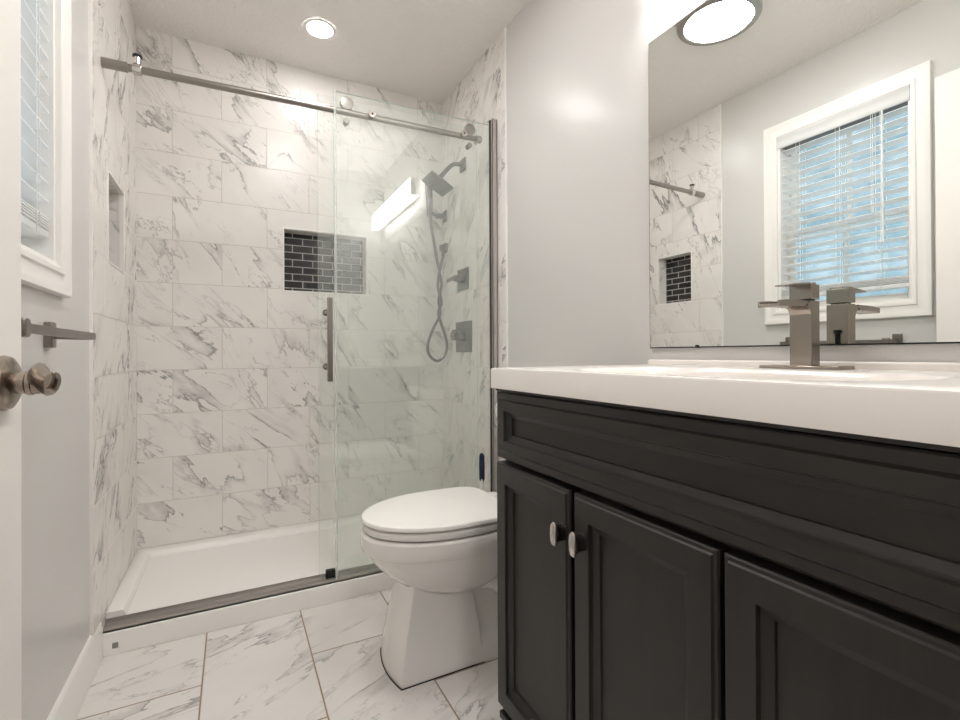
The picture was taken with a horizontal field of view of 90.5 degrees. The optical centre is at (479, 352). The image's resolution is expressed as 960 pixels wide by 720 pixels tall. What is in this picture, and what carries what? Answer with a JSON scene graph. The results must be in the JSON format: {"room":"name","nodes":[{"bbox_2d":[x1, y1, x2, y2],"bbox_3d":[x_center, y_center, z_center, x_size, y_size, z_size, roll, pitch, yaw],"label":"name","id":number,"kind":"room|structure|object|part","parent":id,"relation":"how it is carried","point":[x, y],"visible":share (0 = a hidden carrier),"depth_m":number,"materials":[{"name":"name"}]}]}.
{"room":"bathroom","nodes":[
{"label":"bathroom","id":0,"kind":"room"},
{"bbox_2d":[21,0,136,719],"bbox_3d":[-0.975,-0.239,0.899,0.144,2.440,2.671,0,0,-27],"label":"wall","id":1,"kind":"structure","parent":0,"point":[79,441],"depth_m":1.42,"materials":[{"name":"white paint"}]},
{"bbox_2d":[21,0,71,297],"bbox_3d":[-0.959,-0.667,0.888,0.145,1.051,0.695,0,0,-27],"label":"window","id":2,"kind":"structure","parent":1,"relation":"in","point":[46,264],"depth_m":1.16,"materials":[{"name":"white paint"}]},
{"bbox_2d":[21,0,48,238],"bbox_3d":[-0.931,-0.696,0.903,0.072,0.854,0.553,0,0,-27],"label":"window blind","id":3,"kind":"object","parent":2,"relation":"attached to","point":[34,224],"visible":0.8,"depth_m":1.08,"materials":[{"name":"white plastic"}]},
{"bbox_3d":[-0.936,-0.280,0.898,0.050,0.018,0.527,0,0,-27],"label":"rail","id":4,"kind":"part","parent":3,"relation":"part of","materials":[{"name":"white plastic"}]},
{"bbox_3d":[-1.021,-0.668,1.062,0.056,0.800,0.020,0,0,-27],"label":"ladder cord","id":5,"kind":"part","parent":3,"relation":"part of","materials":[{"name":"white fabric"}]},
{"bbox_2d":[21,317,95,347],"bbox_3d":[-0.866,-0.041,0.933,0.099,0.060,0.484,0,0,-27],"label":"towel bar","id":6,"kind":"object","parent":1,"relation":"attached to","point":[50,333],"visible":0.83,"depth_m":0.93,"materials":[{"name":"silver metal"}]},
{"bbox_3d":[-1.006,-0.040,1.114,0.016,0.060,0.032,0,0,-27],"label":"wall post","id":7,"kind":"part","parent":6,"relation":"part of","materials":[{"name":"silver metal"}]},
{"bbox_2d":[47,622,102,719],"bbox_3d":[-0.787,0.916,0.693,0.013,0.126,1.885,0,0,-27],"label":"baseboard","id":8,"kind":"structure","parent":1,"relation":"attached to","point":[70,700],"depth_m":1.31,"materials":[{"name":"white paint"}]},
{"bbox_3d":[-1.186,-0.296,1.452,0.008,2.320,0.004,0,0,-27],"label":"tile edge trim","id":9,"kind":"part","parent":1,"relation":"part of","materials":[{"name":"white paint"}]},
{"bbox_2d":[100,53,481,144],"bbox_3d":[-0.618,-0.972,1.890,1.411,0.067,0.067,0,0,-27],"label":"shower rail","id":10,"kind":"object","parent":1,"relation":"attached to","point":[136,68],"visible":1,"depth_m":1.78,"materials":[{"name":"grey metal"}]},
{"bbox_2d":[317,94,477,452],"bbox_3d":[-0.314,-0.075,2.029,0.710,1.942,0.082,0,0,-27],"label":"sliding shower door","id":11,"kind":"structure","parent":10,"relation":"hanging from","point":[346,102],"depth_m":1.90,"materials":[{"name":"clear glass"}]},
{"bbox_3d":[-0.584,-0.050,1.854,0.019,0.328,0.020,0,0,-27],"label":"bar handle","id":12,"kind":"part","parent":11,"relation":"part of","materials":[{"name":"silver metal"}]},
{"bbox_2d":[136,26,442,548],"bbox_3d":[-0.861,-0.234,2.529,1.587,2.440,0.122,0,0,-27],"label":"wall","id":13,"kind":"structure","parent":0,"point":[241,250],"depth_m":2.38,"materials":[{"name":"stone"}]},
{"bbox_2d":[425,184,447,361],"bbox_3d":[-0.241,-0.462,2.701,0.061,1.040,0.147,0,0,45],"label":"shower","id":14,"kind":"object","parent":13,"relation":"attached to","point":[443,248],"visible":0.98,"depth_m":2.69,"materials":[{"name":"grey metal"}]},
{"bbox_2d":[76,589,503,719],"bbox_3d":[-0.296,1.019,1.311,1.712,0.080,2.791,0,0,-27],"label":"floor","id":15,"kind":"structure","parent":0,"point":[323,662],"depth_m":1.43,"materials":[{"name":"tile"}]},
{"bbox_2d":[103,514,393,656],"bbox_3d":[-0.716,0.927,2.159,1.471,0.114,0.656,0,0,-27],"label":"shower tray","id":16,"kind":"object","parent":15,"relation":"on","point":[177,573],"visible":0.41,"depth_m":1.92,"materials":[{"name":"white plastic"}]},
{"bbox_2d":[103,563,382,632],"bbox_3d":[-0.583,0.889,1.901,1.467,0.038,0.058,0,0,-27],"label":"track","id":17,"kind":"object","parent":16,"relation":"on","point":[331,575],"visible":0.86,"depth_m":1.74,"materials":[{"name":"silver metal"}]},
{"bbox_2d":[360,403,505,690],"bbox_3d":[-0.023,0.583,1.593,0.750,0.792,0.396,0,0,-27],"label":"toilet","id":18,"kind":"object","parent":15,"relation":"on","point":[438,547],"visible":0.55,"depth_m":1.43,"materials":[{"name":"white ceramic"}]},
{"bbox_3d":[-0.129,0.761,1.532,0.504,0.437,0.370,0,0,-27],"label":"bowl","id":19,"kind":"part","parent":18,"relation":"part of","materials":[{"name":"white ceramic"}]},
{"bbox_3d":[-0.147,0.506,1.525,0.459,0.024,0.364,0,0,-27],"label":"lid","id":20,"kind":"part","parent":18,"relation":"part of","materials":[{"name":"white plastic"}]},
{"bbox_3d":[-0.133,0.530,1.532,0.482,0.026,0.362,0,0,-27],"label":"seat","id":21,"kind":"part","parent":18,"relation":"part of","materials":[{"name":"white plastic"}]},
{"bbox_2d":[479,453,484,489],"bbox_3d":[0.009,0.702,1.999,0.104,0.556,0.104,0,0,-27],"label":"toilet brush","id":22,"kind":"object","parent":15,"relation":"on","point":[481,456],"visible":0.22,"depth_m":1.99,"materials":[{"name":"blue plastic"}]},
{"bbox_2d":[496,388,959,719],"bbox_3d":[0.475,0.528,0.850,0.558,0.891,0.935,0,0,-27],"label":"vanity cabinet","id":23,"kind":"object","parent":15,"relation":"on","point":[653,564],"visible":0.94,"depth_m":0.63,"materials":[{"name":"black wood"}]},
{"bbox_3d":[0.116,0.552,1.030,0.030,0.580,0.282,0,0,-27],"label":"door","id":24,"kind":"part","parent":23,"relation":"part of","materials":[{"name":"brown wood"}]},
{"bbox_3d":[0.152,0.344,0.906,0.021,0.038,0.017,0,0,-27],"label":"knob","id":25,"kind":"part","parent":23,"relation":"part of","materials":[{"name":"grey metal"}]},
{"bbox_3d":[0.178,0.343,0.856,0.021,0.038,0.017,0,0,-27],"label":"knob","id":26,"kind":"part","parent":23,"relation":"part of","materials":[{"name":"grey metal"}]},
{"bbox_3d":[0.255,0.551,0.761,0.030,0.580,0.299,0,0,-27],"label":"door","id":27,"kind":"part","parent":23,"relation":"part of","materials":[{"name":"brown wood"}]},
{"bbox_2d":[491,359,959,446],"bbox_3d":[0.483,0.088,0.854,0.541,0.137,0.950,0,0,-27],"label":"countertop","id":28,"kind":"structure","parent":23,"relation":"on","point":[907,401],"depth_m":0.61,"materials":[{"name":"white stone"}]},
{"bbox_2d":[758,282,854,369],"bbox_3d":[0.612,-0.052,0.936,0.148,0.173,0.150,0,0,-27],"label":"faucet","id":29,"kind":"object","parent":28,"relation":"on","point":[801,305],"visible":1,"depth_m":0.94,"materials":[{"name":"silver metal"}]},
{"bbox_3d":[0.588,-0.093,0.924,0.094,0.015,0.041,0,0,-27],"label":"spout","id":30,"kind":"part","parent":29,"relation":"part of","materials":[{"name":"silver metal"}]},
{"bbox_3d":[0.625,-0.134,0.943,0.074,0.010,0.037,0,0,-27],"label":"lever","id":31,"kind":"part","parent":29,"relation":"part of","materials":[{"name":"silver metal"}]},
{"bbox_3d":[0.652,0.030,0.957,0.058,0.007,0.150,0,0,-27],"label":"deck plate","id":32,"kind":"part","parent":29,"relation":"part of","materials":[{"name":"silver metal"}]},
{"bbox_3d":[0.261,0.087,0.742,0.018,0.007,0.935,0,0,-27],"label":"moulding","id":33,"kind":"part","parent":23,"relation":"part of","materials":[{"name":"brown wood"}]},
{"bbox_3d":[0.397,0.549,0.487,0.030,0.580,0.305,0,0,-27],"label":"door","id":34,"kind":"part","parent":23,"relation":"part of","materials":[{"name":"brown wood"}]},
{"bbox_2d":[128,0,528,103],"bbox_3d":[-0.308,-1.501,1.319,1.712,0.080,2.791,0,0,-27],"label":"ceiling","id":35,"kind":"structure","parent":0,"point":[420,49],"depth_m":2.17,"materials":[{"name":"white paint"}]},
{"bbox_2d":[303,18,335,39],"bbox_3d":[-0.721,-1.454,2.145,0.142,0.003,0.142,0,0,-27],"label":"recessed light","id":36,"kind":"object","parent":35,"relation":"in","point":[317,28],"visible":1,"depth_m":2.14,"materials":[{"name":"white paint"}]},
{"bbox_2d":[442,0,959,491],"bbox_3d":[0.438,-0.243,1.631,0.106,2.440,2.671,0,0,-27],"label":"wall","id":37,"kind":"structure","parent":0,"point":[564,84],"depth_m":1.80,"materials":[{"name":"white paint"}]},
{"bbox_2d":[333,91,498,577],"bbox_3d":[-0.249,-0.091,2.052,0.734,1.974,0.032,0,0,-27],"label":"fixed glass panel","id":38,"kind":"object","parent":37,"relation":"attached to","point":[493,187],"visible":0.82,"depth_m":2.20,"materials":[{"name":"clear"}]},
{"bbox_2d":[422,157,465,196],"bbox_3d":[-0.177,-0.927,2.470,0.220,0.202,0.138,0,0,-27],"label":"shower","id":39,"kind":"object","parent":37,"relation":"attached to","point":[436,182],"visible":1,"depth_m":2.46,"materials":[{"name":"grey metal"}]},
{"bbox_3d":[-0.153,-0.949,2.496,0.156,0.117,0.026,0,0,-34],"label":"arm","id":40,"kind":"part","parent":39,"relation":"part of","materials":[{"name":"grey metal"}]},
{"bbox_2d":[446,267,468,291],"bbox_3d":[-0.120,-0.387,2.526,0.070,0.116,0.139,0,0,-27],"label":"valve","id":41,"kind":"object","parent":37,"relation":"attached to","point":[462,277],"visible":1,"depth_m":2.51,"materials":[{"name":"grey metal"}]},
{"bbox_3d":[-0.133,-0.389,2.542,0.062,0.048,0.099,0,0,-27],"label":"lever","id":42,"kind":"part","parent":41,"relation":"part of","materials":[{"name":"grey metal"}]},
{"bbox_3d":[-0.090,-0.388,2.536,0.008,0.116,0.130,0,0,-27],"label":"plate","id":43,"kind":"part","parent":41,"relation":"part of","materials":[{"name":"grey metal"}]},
{"bbox_2d":[450,320,471,351],"bbox_3d":[-0.115,-0.081,2.516,0.072,0.164,0.190,0,0,-27],"label":"mixer valve","id":44,"kind":"object","parent":37,"relation":"attached to","point":[462,334],"visible":1,"depth_m":2.50,"materials":[{"name":"grey metal"}]},
{"bbox_3d":[-0.119,-0.086,2.514,0.064,0.062,0.060,0,0,-27],"label":"knob","id":45,"kind":"part","parent":44,"relation":"part of","materials":[{"name":"grey metal"}]},
{"bbox_3d":[0.165,-0.240,2.160,0.106,2.440,0.010,0,0,-27],"label":"edge trim","id":46,"kind":"part","parent":37,"relation":"part of","materials":[{"name":"white paint"}]},
{"bbox_2d":[648,0,959,347],"bbox_3d":[0.714,-0.461,0.985,0.008,0.897,0.938,0,0,-27],"label":"wall mirror","id":47,"kind":"object","parent":37,"relation":"attached to","point":[791,141],"visible":1,"depth_m":1.02,"materials":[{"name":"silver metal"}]},
{"bbox_2d":[648,359,959,371],"bbox_3d":[0.715,0.027,0.975,0.018,0.017,0.950,0,0,-27],"label":"backsplash","id":48,"kind":"structure","parent":37,"relation":"attached to","point":[914,366],"depth_m":0.94,"materials":[{"name":"white stone"}]},
{"bbox_3d":[0.307,-0.248,0.138,1.712,2.440,0.120,0,0,-27],"label":"wall","id":49,"kind":"structure","parent":0,"visible":0},
{"bbox_2d":[0,0,61,719],"bbox_3d":[-0.404,-0.047,0.288,0.118,2.023,0.768,0,0,-27],"label":"door","id":50,"kind":"structure","parent":49,"relation":"in","point":[38,379],"depth_m":0.58,"materials":[{"name":"white paint"}]},
{"bbox_3d":[-0.555,0.037,0.572,0.030,0.066,0.066,0,0,-27],"label":"handle","id":51,"kind":"part","parent":50,"relation":"part of","materials":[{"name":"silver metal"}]},
{"bbox_3d":[-0.505,0.032,0.550,0.120,0.039,0.026,0,0,45],"label":"lever","id":52,"kind":"part","parent":50,"relation":"part of","materials":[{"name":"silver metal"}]}
]}

